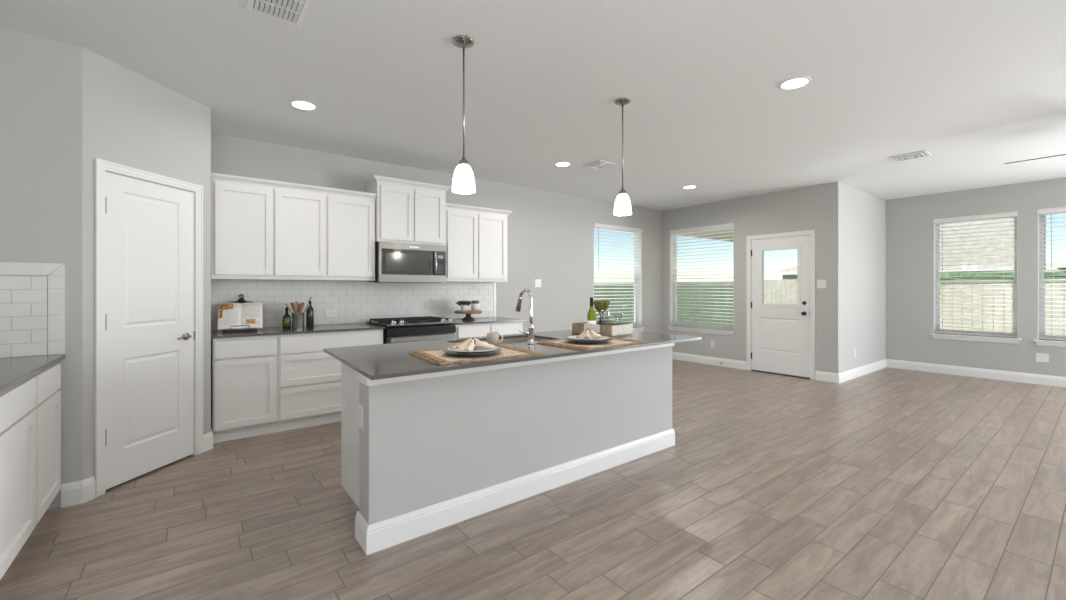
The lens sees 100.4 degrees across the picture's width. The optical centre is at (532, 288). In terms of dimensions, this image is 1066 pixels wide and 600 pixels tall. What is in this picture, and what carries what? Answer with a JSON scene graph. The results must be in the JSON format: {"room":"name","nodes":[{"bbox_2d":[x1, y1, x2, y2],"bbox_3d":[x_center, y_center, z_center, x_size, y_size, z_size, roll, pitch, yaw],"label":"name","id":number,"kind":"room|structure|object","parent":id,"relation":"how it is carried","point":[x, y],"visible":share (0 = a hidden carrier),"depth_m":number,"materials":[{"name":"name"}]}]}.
{"room":"open-plan kitchen","nodes":[
{"label":"open-plan kitchen","id":0,"kind":"room"},
{"bbox_2d":[0,28,81,509],"bbox_3d":[-3.095,-0.008,2.451,0.880,2.890,0.115,0,0,-37],"label":"wall","id":1,"kind":"structure","parent":0,"point":[41,78],"depth_m":2.60,"materials":[{"name":"grey paint"}]},
{"bbox_2d":[0,262,64,357],"bbox_3d":[-3.022,0.120,2.429,0.647,0.534,0.008,0,0,-37],"label":"tile backsplash","id":2,"kind":"structure","parent":1,"relation":"attached to","point":[27,328],"depth_m":2.54,"materials":[{"name":"grey tile"}]},
{"bbox_2d":[61,476,94,507],"bbox_3d":[-2.723,1.220,2.665,0.043,0.134,0.148,0,0,34],"label":"baseboard","id":3,"kind":"structure","parent":1,"relation":"attached to","point":[78,492],"depth_m":2.65,"materials":[{"name":"white paint"}]},
{"bbox_2d":[82,47,210,479],"bbox_3d":[-2.708,-0.008,3.132,0.115,2.890,0.910,0,0,8],"label":"wall","id":4,"kind":"structure","parent":0,"point":[130,119],"depth_m":2.93,"materials":[{"name":"grey paint"}]},
{"bbox_2d":[94,158,202,497],"bbox_3d":[-2.685,0.242,3.117,0.166,2.090,0.758,0,0,8],"label":"door","id":5,"kind":"structure","parent":4,"relation":"in","point":[148,226],"depth_m":3.06,"materials":[{"name":"white paint"}]},
{"bbox_2d":[211,133,661,332],"bbox_3d":[-0.290,-0.008,6.327,7.002,2.890,0.160,0,0,-37],"label":"wall","id":6,"kind":"structure","parent":0,"point":[550,235],"depth_m":6.44,"materials":[{"name":"grey paint"}]},
{"bbox_2d":[211,173,273,279],"bbox_3d":[-2.706,-0.544,4.134,0.474,0.918,0.379,0,0,-37],"label":"upper cabinet","id":7,"kind":"object","parent":6,"relation":"attached to","point":[242,208],"visible":0.94,"depth_m":4.00,"materials":[{"name":"white paint"}]},
{"bbox_2d":[273,181,376,280],"bbox_3d":[-2.144,-0.544,4.565,0.943,0.918,0.379,0,0,-37],"label":"upper cabinet","id":8,"kind":"object","parent":6,"relation":"attached to","point":[321,233],"visible":0.98,"depth_m":4.40,"materials":[{"name":"white paint"}]},
{"bbox_2d":[211,280,495,329],"bbox_3d":[-1.760,0.151,5.093,3.166,0.471,0.010,0,0,-37],"label":"tile backsplash","id":9,"kind":"structure","parent":6,"relation":"attached to","point":[354,301],"depth_m":4.92,"materials":[{"name":"grey tile"}]},
{"bbox_2d":[326,310,336,316],"bbox_3d":[-2.164,0.267,4.774,0.118,0.074,0.008,0,0,-37],"label":"power outlet","id":10,"kind":"object","parent":9,"relation":"attached to","point":[329,313],"visible":1,"depth_m":4.77,"materials":[{"name":"white plastic"}]},
{"bbox_2d":[362,175,450,245],"bbox_3d":[-1.437,-0.843,5.077,0.884,0.686,0.430,0,0,-37],"label":"upper cabinet","id":11,"kind":"object","parent":6,"relation":"attached to","point":[406,211],"visible":0.95,"depth_m":4.89,"materials":[{"name":"white paint"}]},
{"bbox_2d":[367,241,445,282],"bbox_3d":[-1.426,-0.282,5.058,0.780,0.431,0.471,0,0,-37],"label":"microwave","id":12,"kind":"object","parent":11,"relation":"attached to","point":[395,262],"visible":0.99,"depth_m":4.88,"materials":[{"name":"silver metal"}]},
{"bbox_2d":[446,203,511,281],"bbox_3d":[-0.758,-0.544,5.628,0.945,0.918,0.380,0,0,-37],"label":"upper cabinet","id":13,"kind":"object","parent":6,"relation":"attached to","point":[476,237],"visible":0.94,"depth_m":5.46,"materials":[{"name":"white paint"}]},
{"bbox_2d":[535,279,540,286],"bbox_3d":[0.075,-0.078,6.500,0.115,0.115,0.010,0,0,-37],"label":"light switch","id":14,"kind":"object","parent":6,"relation":"attached to","point":[537,281],"visible":1,"depth_m":6.50,"materials":[{"name":"white plastic"}]},
{"bbox_2d":[594,223,644,330],"bbox_3d":[1.433,-0.152,7.614,1.280,1.833,0.195,0,0,-37],"label":"window","id":15,"kind":"structure","parent":6,"relation":"in","point":[638,284],"depth_m":7.98,"materials":[{"name":"white plastic"}]},
{"bbox_2d":[594,223,642,326],"bbox_3d":[1.448,-0.194,7.595,1.204,1.741,0.093,0,0,-37],"label":"window blind","id":16,"kind":"object","parent":15,"relation":"attached to","point":[600,226],"visible":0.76,"depth_m":7.59,"materials":[{"name":"white plastic"}]},
{"bbox_2d":[0,359,1065,599],"bbox_3d":[2.812,1.362,2.734,10.280,0.150,9.318,0,0,-37],"label":"floor","id":17,"kind":"structure","parent":0,"point":[887,483],"depth_m":2.47,"materials":[{"name":"brown wood"}]},
{"bbox_2d":[0,377,35,579],"bbox_3d":[-2.510,0.847,1.752,0.633,0.880,0.634,0,0,-37],"label":"base cabinet","id":18,"kind":"object","parent":17,"relation":"on","point":[17,416],"visible":0.96,"depth_m":1.97,"materials":[{"name":"white paint"}]},
{"bbox_2d":[29,363,60,523],"bbox_3d":[-2.866,0.847,2.215,0.633,0.880,0.533,0,0,-37],"label":"base cabinet","id":19,"kind":"object","parent":17,"relation":"on","point":[48,380],"visible":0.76,"depth_m":2.39,"materials":[{"name":"white paint"}]},
{"bbox_2d":[211,335,276,442],"bbox_3d":[-2.630,0.847,4.032,0.466,0.880,0.634,0,0,-37],"label":"base cabinet","id":20,"kind":"object","parent":17,"relation":"on","point":[243,369],"visible":0.92,"depth_m":3.79,"materials":[{"name":"white paint"}]},
{"bbox_2d":[277,329,382,431],"bbox_3d":[-2.071,0.847,4.460,0.939,0.880,0.634,0,0,-37],"label":"base cabinet","id":21,"kind":"object","parent":17,"relation":"on","point":[308,377],"visible":0.61,"depth_m":4.10,"materials":[{"name":"white paint"}]},
{"bbox_2d":[211,323,385,337],"bbox_3d":[-2.249,0.397,4.308,1.434,0.020,0.636,0,0,-37],"label":"countertop","id":22,"kind":"structure","parent":21,"relation":"on","point":[358,326],"depth_m":4.20,"materials":[{"name":"grey stone"}]},
{"bbox_2d":[222,294,256,332],"bbox_3d":[-2.698,0.220,4.103,0.260,0.333,0.377,0,0,-31],"label":"cookbook stand","id":23,"kind":"object","parent":22,"relation":"on","point":[240,300],"visible":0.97,"depth_m":3.98,"materials":[{"name":"black metal"}]},
{"bbox_2d":[217,302,262,330],"bbox_3d":[-2.707,0.254,4.118,0.352,0.244,0.189,0,0,-31],"label":"cookbook","id":24,"kind":"object","parent":23,"relation":"on","point":[235,315],"visible":0.98,"depth_m":4.10,"materials":[{"name":"white paper"}]},
{"bbox_2d":[219,303,232,317],"bbox_3d":[-2.819,0.203,4.082,0.108,0.133,0.097,0,0,-31],"label":"photograph","id":25,"kind":"object","parent":24,"relation":"attached to","point":[225,309],"depth_m":4.08},
{"bbox_2d":[246,319,254,323],"bbox_3d":[-2.614,0.304,4.113,0.075,0.042,0.032,0,0,-31],"label":"photograph","id":26,"kind":"object","parent":24,"relation":"attached to","point":[248,321],"depth_m":4.11},
{"bbox_2d":[282,307,290,328],"bbox_3d":[-2.401,0.284,4.333,0.074,0.206,0.074,0,0,-37],"label":"bottle","id":27,"kind":"object","parent":22,"relation":"on","point":[286,320],"visible":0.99,"depth_m":4.31,"materials":[{"name":"green glass"}]},
{"bbox_2d":[292,312,304,327],"bbox_3d":[-2.308,0.311,4.367,0.112,0.152,0.112,0,0,-37],"label":"utensil canister","id":28,"kind":"object","parent":22,"relation":"on","point":[297,318],"visible":0.93,"depth_m":4.32,"materials":[{"name":"silver metal"}]},
{"bbox_2d":[290,303,295,312],"bbox_3d":[-2.325,0.257,4.334,0.088,0.242,0.080,0,0,-17],"label":"wooden paddle","id":29,"kind":"object","parent":28,"relation":"in","point":[293,306],"visible":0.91,"depth_m":4.33,"materials":[{"name":"brown wood"}]},
{"bbox_2d":[294,301,298,312],"bbox_3d":[-2.326,0.251,4.370,0.052,0.253,0.048,0,0,-37],"label":"wooden spoon","id":30,"kind":"object","parent":28,"relation":"in","point":[295,302],"visible":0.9,"depth_m":4.37,"materials":[{"name":"brown wood"}]},
{"bbox_2d":[299,302,303,312],"bbox_3d":[-2.275,0.257,4.374,0.072,0.242,0.071,0,0,34],"label":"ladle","id":31,"kind":"object","parent":28,"relation":"in","point":[302,303],"visible":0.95,"depth_m":4.36,"materials":[{"name":"brown wood"}]},
{"bbox_2d":[306,297,313,327],"bbox_3d":[-2.233,0.235,4.450,0.070,0.303,0.070,0,0,-37],"label":"oil bottle","id":32,"kind":"object","parent":22,"relation":"on","point":[310,311],"visible":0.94,"depth_m":4.42,"materials":[{"name":"green glass"}]},
{"bbox_2d":[366,316,455,343],"bbox_3d":[-1.351,0.801,4.954,0.793,0.972,0.701,0,0,-37],"label":"gas range","id":33,"kind":"object","parent":17,"relation":"on","point":[402,329],"visible":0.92,"depth_m":4.72,"materials":[{"name":"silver metal"}]},
{"bbox_2d":[366,320,446,325],"bbox_3d":[-1.365,0.375,4.973,0.793,0.012,0.653,0,0,-37],"label":"cooktop","id":34,"kind":"object","parent":33,"relation":"in","point":[376,322],"depth_m":4.75,"materials":[{"name":"black ceramic"}]},
{"bbox_2d":[387,333,454,343],"bbox_3d":[-1.162,0.792,4.708,0.757,0.590,0.082,0,0,-37],"label":"oven","id":35,"kind":"object","parent":33,"relation":"in","point":[413,337],"depth_m":4.66,"materials":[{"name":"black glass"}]},
{"bbox_2d":[454,321,521,338],"bbox_3d":[-0.685,0.847,5.524,0.944,0.880,0.634,0,0,-37],"label":"base cabinet","id":36,"kind":"object","parent":17,"relation":"on","point":[504,328],"visible":0.13,"depth_m":5.23,"materials":[{"name":"white paint"}]},
{"bbox_2d":[447,317,525,324],"bbox_3d":[-0.668,0.397,5.521,0.993,0.020,0.636,0,0,-37],"label":"countertop","id":37,"kind":"structure","parent":36,"relation":"on","point":[487,319],"depth_m":5.39,"materials":[{"name":"grey stone"}]},
{"bbox_2d":[455,310,481,319],"bbox_3d":[-0.796,0.330,5.476,0.336,0.114,0.336,0,0,-37],"label":"cake stand","id":38,"kind":"object","parent":37,"relation":"on","point":[468,313],"visible":0.94,"depth_m":5.38,"materials":[{"name":"brown wood"}]},
{"bbox_2d":[455,300,471,310],"bbox_3d":[-0.833,0.209,5.410,0.205,0.130,0.214,0,0,-37],"label":"succulent pot","id":39,"kind":"object","parent":38,"relation":"on","point":[464,305],"visible":0.98,"depth_m":5.37,"materials":[{"name":"white ceramic"}]},
{"bbox_2d":[471,300,478,309],"bbox_3d":[-0.713,0.211,5.502,0.098,0.127,0.098,0,0,-37],"label":"jar","id":40,"kind":"object","parent":38,"relation":"on","point":[475,303],"visible":0.88,"depth_m":5.46,"materials":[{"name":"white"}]},
{"bbox_2d":[341,343,674,554],"bbox_3d":[-0.092,0.847,3.260,2.492,0.880,0.912,0,0,-37],"label":"kitchen island","id":41,"kind":"object","parent":17,"relation":"on","point":[422,454],"visible":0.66,"depth_m":2.63,"materials":[{"name":"grey paint"}]},
{"bbox_2d":[323,330,701,379],"bbox_3d":[-0.019,0.397,3.199,2.602,0.020,1.100,0,0,-37],"label":"island countertop","id":42,"kind":"structure","parent":41,"relation":"on","point":[379,361],"depth_m":2.69,"materials":[{"name":"grey stone"}]},
{"bbox_2d":[408,344,541,363],"bbox_3d":[-0.344,0.379,2.634,0.679,0.016,0.479,0,0,-32],"label":"placemat","id":43,"kind":"object","parent":42,"relation":"on","point":[436,356],"visible":0.77,"depth_m":2.54,"materials":[{"name":"wicker"}]},
{"bbox_2d":[443,348,500,355],"bbox_3d":[-0.353,0.366,2.589,0.336,0.020,0.336,0,0,-37],"label":"dinner plate","id":44,"kind":"object","parent":43,"relation":"on","point":[497,349],"visible":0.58,"depth_m":2.53,"materials":[{"name":"grey ceramic"}]},
{"bbox_2d":[447,345,496,353],"bbox_3d":[-0.353,0.356,2.589,0.290,0.020,0.290,0,0,-37],"label":"salad plate","id":45,"kind":"object","parent":44,"relation":"on","point":[477,348],"visible":0.68,"depth_m":2.58,"materials":[{"name":"grey ceramic"}]},
{"bbox_2d":[449,337,494,350],"bbox_3d":[-0.353,0.316,2.589,0.192,0.063,0.230,0,0,38],"label":"napkin","id":46,"kind":"object","parent":45,"relation":"on","point":[469,344],"visible":1,"depth_m":2.55,"materials":[{"name":"beige fabric"}]},
{"bbox_2d":[487,332,502,344],"bbox_3d":[-0.264,0.343,3.026,0.103,0.087,0.082,0,0,15],"label":"mug","id":47,"kind":"object","parent":42,"relation":"on","point":[492,337],"visible":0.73,"depth_m":3.00,"materials":[{"name":"beige ceramic"}]},
{"bbox_2d":[455,337,548,343],"bbox_3d":[-0.216,0.497,3.347,0.814,0.180,0.429,0,0,-37],"label":"sink","id":48,"kind":"object","parent":42,"relation":"in","point":[523,339],"visible":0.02,"depth_m":3.65,"materials":[{"name":"grey metal"}]},
{"bbox_2d":[515,289,534,343],"bbox_3d":[-0.097,0.193,3.145,0.155,0.387,0.207,0,0,-37],"label":"faucet","id":49,"kind":"object","parent":42,"relation":"on","point":[530,332],"visible":1,"depth_m":3.10,"materials":[{"name":"silver metal"}]},
{"bbox_2d":[536,337,645,349],"bbox_3d":[0.416,0.379,3.169,0.679,0.016,0.479,0,0,-39],"label":"placemat","id":50,"kind":"object","parent":42,"relation":"on","point":[615,341],"visible":0.72,"depth_m":3.09,"materials":[{"name":"wicker"}]},
{"bbox_2d":[565,337,611,342],"bbox_3d":[0.393,0.366,3.161,0.336,0.020,0.336,0,0,-37],"label":"dinner plate","id":51,"kind":"object","parent":50,"relation":"on","point":[567,338],"visible":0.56,"depth_m":3.06,"materials":[{"name":"grey ceramic"}]},
{"bbox_2d":[568,335,608,340],"bbox_3d":[0.393,0.356,3.161,0.290,0.020,0.290,0,0,-37],"label":"salad plate","id":52,"kind":"object","parent":51,"relation":"on","point":[586,338],"visible":0.82,"depth_m":3.16,"materials":[{"name":"grey ceramic"}]},
{"bbox_2d":[573,329,600,338],"bbox_3d":[0.393,0.316,3.161,0.192,0.063,0.230,0,0,13],"label":"napkin","id":53,"kind":"object","parent":52,"relation":"on","point":[591,334],"visible":1,"depth_m":3.11,"materials":[{"name":"beige fabric"}]},
{"bbox_2d":[572,322,632,337],"bbox_3d":[0.583,0.338,3.748,0.410,0.095,0.304,0,0,45],"label":"crate","id":54,"kind":"object","parent":42,"relation":"on","point":[610,329],"visible":0.77,"depth_m":3.62,"materials":[{"name":"brown wood"}]},
{"bbox_2d":[587,297,595,323],"bbox_3d":[0.492,0.222,3.735,0.076,0.298,0.076,0,0,-37],"label":"wine bottle","id":55,"kind":"object","parent":54,"relation":"in","point":[591,316],"visible":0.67,"depth_m":3.71,"materials":[{"name":"green glass"}]},
{"bbox_2d":[593,300,609,324],"bbox_3d":[0.591,0.236,3.840,0.184,0.273,0.086,0,0,-37],"label":"wine glass","id":56,"kind":"object","parent":54,"relation":"in","point":[599,305],"visible":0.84,"depth_m":3.82,"materials":[{"name":"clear glass"}]},
{"bbox_2d":[600,310,609,324],"bbox_3d":[0.596,0.277,3.675,0.082,0.192,0.082,0,0,-37],"label":"wine glass","id":57,"kind":"object","parent":54,"relation":"on","point":[601,310],"visible":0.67,"depth_m":3.67,"materials":[{"name":"clear glass"}]},
{"bbox_3d":[-1.694,0.847,0.686,0.633,0.880,0.749,0,0,-37],"label":"base cabinet","id":58,"kind":"object","parent":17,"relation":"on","visible":0},
{"bbox_2d":[0,354,65,392],"bbox_3d":[-2.234,0.397,1.405,0.652,0.020,2.568,0,0,-37],"label":"countertop","id":59,"kind":"structure","parent":58,"relation":"on","point":[14,370],"depth_m":2.21,"materials":[{"name":"grey stone"}]},
{"bbox_2d":[0,0,1065,210],"bbox_3d":[2.842,-1.543,2.695,10.680,0.180,9.818,0,0,-37],"label":"ceiling","id":60,"kind":"structure","parent":0,"point":[979,86],"depth_m":3.16,"materials":[{"name":"white paint"}]},
{"bbox_2d":[246,0,311,26],"bbox_3d":[-1.275,-1.446,2.236,0.256,0.014,0.370,0,0,-37],"label":"ceiling vent","id":61,"kind":"object","parent":60,"relation":"in","point":[288,11],"visible":1,"depth_m":2.30,"materials":[{"name":"white metal"}]},
{"bbox_2d":[289,100,317,110],"bbox_3d":[-1.816,-1.450,3.517,0.200,0.006,0.200,0,0,-37],"label":"recessed light","id":62,"kind":"object","parent":60,"relation":"in","point":[299,104],"visible":1,"depth_m":3.52,"materials":[{"name":"white paint"}]},
{"bbox_2d":[452,35,475,193],"bbox_3d":[-0.407,-1.011,2.608,0.138,0.882,0.138,0,0,-37],"label":"pendant light","id":63,"kind":"object","parent":60,"relation":"hanging from","point":[463,182],"visible":1,"depth_m":2.58,"materials":[{"name":"white glass"}]},
{"bbox_2d":[554,162,570,166],"bbox_3d":[0.346,-1.450,5.182,0.200,0.006,0.200,0,0,-37],"label":"recessed light","id":64,"kind":"object","parent":60,"relation":"in","point":[559,164],"visible":1,"depth_m":5.19,"materials":[{"name":"white paint"}]},
{"bbox_2d":[583,160,615,169],"bbox_3d":[0.777,-1.443,5.207,0.270,0.020,0.290,0,0,-37],"label":"ceiling vent","id":65,"kind":"object","parent":60,"relation":"in","point":[599,164],"visible":1,"depth_m":5.18,"materials":[{"name":"white metal"}]},
{"bbox_2d":[614,98,631,215],"bbox_3d":[0.694,-1.014,3.442,0.138,0.876,0.138,0,0,-37],"label":"pendant light","id":66,"kind":"object","parent":60,"relation":"hanging from","point":[622,207],"visible":1,"depth_m":3.41,"materials":[{"name":"white glass"}]},
{"bbox_2d":[682,185,696,188],"bbox_3d":[2.241,-1.450,6.355,0.200,0.006,0.200,0,0,-37],"label":"recessed light","id":67,"kind":"object","parent":60,"relation":"in","point":[690,186],"visible":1,"depth_m":6.37,"materials":[{"name":"white paint"}]},
{"bbox_2d":[779,76,810,89],"bbox_3d":[1.850,-1.450,3.141,0.200,0.006,0.200,0,0,-37],"label":"recessed light","id":68,"kind":"object","parent":60,"relation":"in","point":[796,82],"visible":1,"depth_m":3.14,"materials":[{"name":"white paint"}]},
{"bbox_2d":[889,150,931,161],"bbox_3d":[4.131,-1.443,4.868,0.270,0.020,0.310,0,0,-37],"label":"ceiling vent","id":69,"kind":"object","parent":60,"relation":"in","point":[920,154],"visible":1,"depth_m":4.85,"materials":[{"name":"white metal"}]},
{"bbox_2d":[1004,154,1065,163],"bbox_3d":[4.824,-1.240,3.709,1.283,0.424,1.230,0,0,-37],"label":"ceiling fan","id":70,"kind":"object","parent":60,"relation":"hanging from","point":[1062,154],"visible":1,"depth_m":4.00,"materials":[{"name":"grey"}]},
{"bbox_2d":[662,182,842,372],"bbox_3d":[3.341,-0.008,7.214,0.160,2.890,2.851,0,0,-37],"label":"wall","id":71,"kind":"structure","parent":0,"point":[819,208],"depth_m":6.67,"materials":[{"name":"grey paint"}]},
{"bbox_2d":[667,223,735,335],"bbox_3d":[2.925,-0.152,7.712,0.195,1.833,1.280,0,0,-37],"label":"window","id":72,"kind":"structure","parent":71,"relation":"in","point":[673,281],"depth_m":8.03,"materials":[{"name":"white plastic"}]},
{"bbox_2d":[670,223,733,329],"bbox_3d":[2.906,-0.194,7.697,0.093,1.741,1.204,0,0,-37],"label":"window blind","id":73,"kind":"object","parent":72,"relation":"attached to","point":[724,226],"visible":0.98,"depth_m":7.66,"materials":[{"name":"white plastic"}]},
{"bbox_2d":[672,352,745,369],"bbox_3d":[1.447,1.220,6.553,3.651,0.134,1.595,0,0,-37],"label":"baseboard","id":74,"kind":"structure","parent":71,"relation":"attached to","point":[730,363],"depth_m":7.51,"materials":[{"name":"white paint"}]},
{"bbox_2d":[746,230,814,379],"bbox_3d":[3.719,0.230,6.673,0.218,2.118,0.970,0,0,-37],"label":"door","id":75,"kind":"structure","parent":71,"relation":"in","point":[780,338],"depth_m":6.61,"materials":[{"name":"white paint"}]},
{"bbox_2d":[817,280,825,287],"bbox_3d":[4.019,-0.065,6.190,0.010,0.118,0.115,0,0,-37],"label":"light switch","id":76,"kind":"object","parent":71,"relation":"attached to","point":[820,283],"visible":1,"depth_m":6.19,"materials":[{"name":"white plastic"}]},
{"bbox_2d":[843,184,885,371],"bbox_3d":[5.046,-0.008,6.826,2.074,2.890,0.160,0,0,-37],"label":"wall","id":77,"kind":"structure","parent":0,"point":[864,214],"depth_m":6.65,"materials":[{"name":"grey paint"}]},
{"bbox_2d":[886,177,1065,376],"bbox_3d":[7.822,-0.008,4.779,0.160,2.890,6.467,0,0,-37],"label":"wall","id":78,"kind":"structure","parent":0,"point":[909,220],"depth_m":6.66,"materials":[{"name":"grey paint"}]},
{"bbox_2d":[815,359,1065,386],"bbox_3d":[5.963,1.220,5.355,2.089,0.134,3.844,0,0,-37],"label":"baseboard","id":79,"kind":"structure","parent":78,"relation":"attached to","point":[1058,381],"depth_m":6.36,"materials":[{"name":"white paint"}]},
{"bbox_2d":[930,211,1020,343],"bbox_3d":[6.461,-0.152,6.509,0.195,1.833,0.945,0,0,-37],"label":"window","id":80,"kind":"structure","parent":78,"relation":"in","point":[937,292],"depth_m":6.51,"materials":[{"name":"white plastic"}]},
{"bbox_2d":[934,211,1016,336],"bbox_3d":[6.442,-0.194,6.495,0.093,1.741,0.869,0,0,-37],"label":"window blind","id":81,"kind":"object","parent":80,"relation":"attached to","point":[1007,215],"visible":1,"depth_m":6.47,"materials":[{"name":"white plastic"}]},
{"bbox_2d":[1036,353,1048,362],"bbox_3d":[6.819,0.925,5.949,0.008,0.116,0.112,0,0,-37],"label":"power outlet","id":82,"kind":"object","parent":78,"relation":"attached to","point":[1040,357],"visible":1,"depth_m":5.95,"materials":[{"name":"white plastic"}]},
{"bbox_2d":[1033,207,1065,346],"bbox_3d":[7.104,-0.152,5.670,0.195,1.833,0.944,0,0,-37],"label":"window","id":83,"kind":"structure","parent":78,"relation":"in","point":[1041,283],"depth_m":6.01,"materials":[{"name":"white plastic"}]},
{"bbox_2d":[1038,207,1065,339],"bbox_3d":[7.085,-0.194,5.655,0.093,1.741,0.868,0,0,-37],"label":"window blind","id":84,"kind":"object","parent":83,"relation":"attached to","point":[1054,211],"visible":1,"depth_m":5.89,"materials":[{"name":"white plastic"}]},
{"bbox_3d":[-2.852,-0.008,3.820,0.115,2.890,0.704,0,0,-37],"label":"wall","id":85,"kind":"structure","parent":0,"visible":0},
{"bbox_2d":[203,429,212,451],"bbox_3d":[-2.613,1.220,3.594,0.059,0.134,0.228,0,0,-20],"label":"baseboard","id":86,"kind":"structure","parent":85,"relation":"attached to","point":[207,438],"depth_m":3.54,"materials":[{"name":"white paint"}]},
{"label":"outside","id":87,"kind":"structure","parent":0,"visible":0},
{"bbox_3d":[5.819,1.517,17.063,110.000,0.140,120.000,0,0,-37],"label":"ground","id":88,"kind":"structure","parent":87,"visible":0},
{"bbox_2d":[594,283,732,325],"bbox_3d":[4.369,0.607,18.187,0.103,1.680,8.450,0,0,-37],"label":"fence","id":89,"kind":"object","parent":88,"relation":"on","point":[685,296],"visible":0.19,"depth_m":16.28,"materials":[{"name":"beige wood"}]},
{"bbox_2d":[764,279,796,303],"bbox_3d":[7.716,0.572,13.823,0.103,1.750,2.350,0,0,-37],"label":"fence","id":90,"kind":"object","parent":88,"relation":"on","point":[776,291],"visible":0.12,"depth_m":13.79,"materials":[{"name":"brown wood"}]},
{"bbox_2d":[770,265,796,279],"bbox_3d":[18.236,-0.283,23.861,10.820,3.460,5.720,0,0,-37],"label":"house","id":91,"kind":"structure","parent":88,"relation":"on","point":[791,272],"depth_m":22.47,"materials":[{"name":"beige brick"}]},
{"bbox_2d":[940,215,1045,271],"bbox_3d":[11.301,-1.433,12.527,5.460,5.760,4.110,0,0,-37],"label":"house","id":92,"kind":"structure","parent":88,"relation":"on","point":[954,268],"depth_m":9.98,"materials":[{"name":"beige brick"}]},
{"bbox_2d":[940,269,1065,334],"bbox_3d":[10.849,0.497,6.805,0.560,1.700,8.900,0,0,-37],"label":"hedge","id":93,"kind":"object","parent":88,"relation":"on","point":[1000,275],"visible":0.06,"depth_m":8.73,"materials":[{"name":"green plant"}]},
{"bbox_2d":[941,284,1065,335],"bbox_3d":[10.469,0.677,6.451,0.103,1.540,9.500,0,0,-37],"label":"fence","id":94,"kind":"object","parent":88,"relation":"on","point":[968,306],"visible":0.3,"depth_m":8.57,"materials":[{"name":"brown wood"}]},
{"bbox_2d":[1046,262,1065,268],"bbox_3d":[24.039,-0.283,11.361,12.820,3.460,13.620,0,0,-37],"label":"house","id":95,"kind":"structure","parent":88,"relation":"on","point":[1057,263],"depth_m":12.71,"materials":[{"name":"beige brick"}]},
{"bbox_3d":[5.042,1.392,9.302,5.077,0.110,3.771,0,0,-37],"label":"patio slab","id":96,"kind":"object","parent":88,"relation":"on","visible":0},
{"bbox_2d":[679,229,732,241],"bbox_3d":[5.022,-0.088,9.287,5.027,2.850,3.771,0,0,-37],"label":"roof","id":97,"kind":"structure","parent":96,"relation":"on","point":[724,230],"depth_m":10.82,"materials":[{"name":"beige"}]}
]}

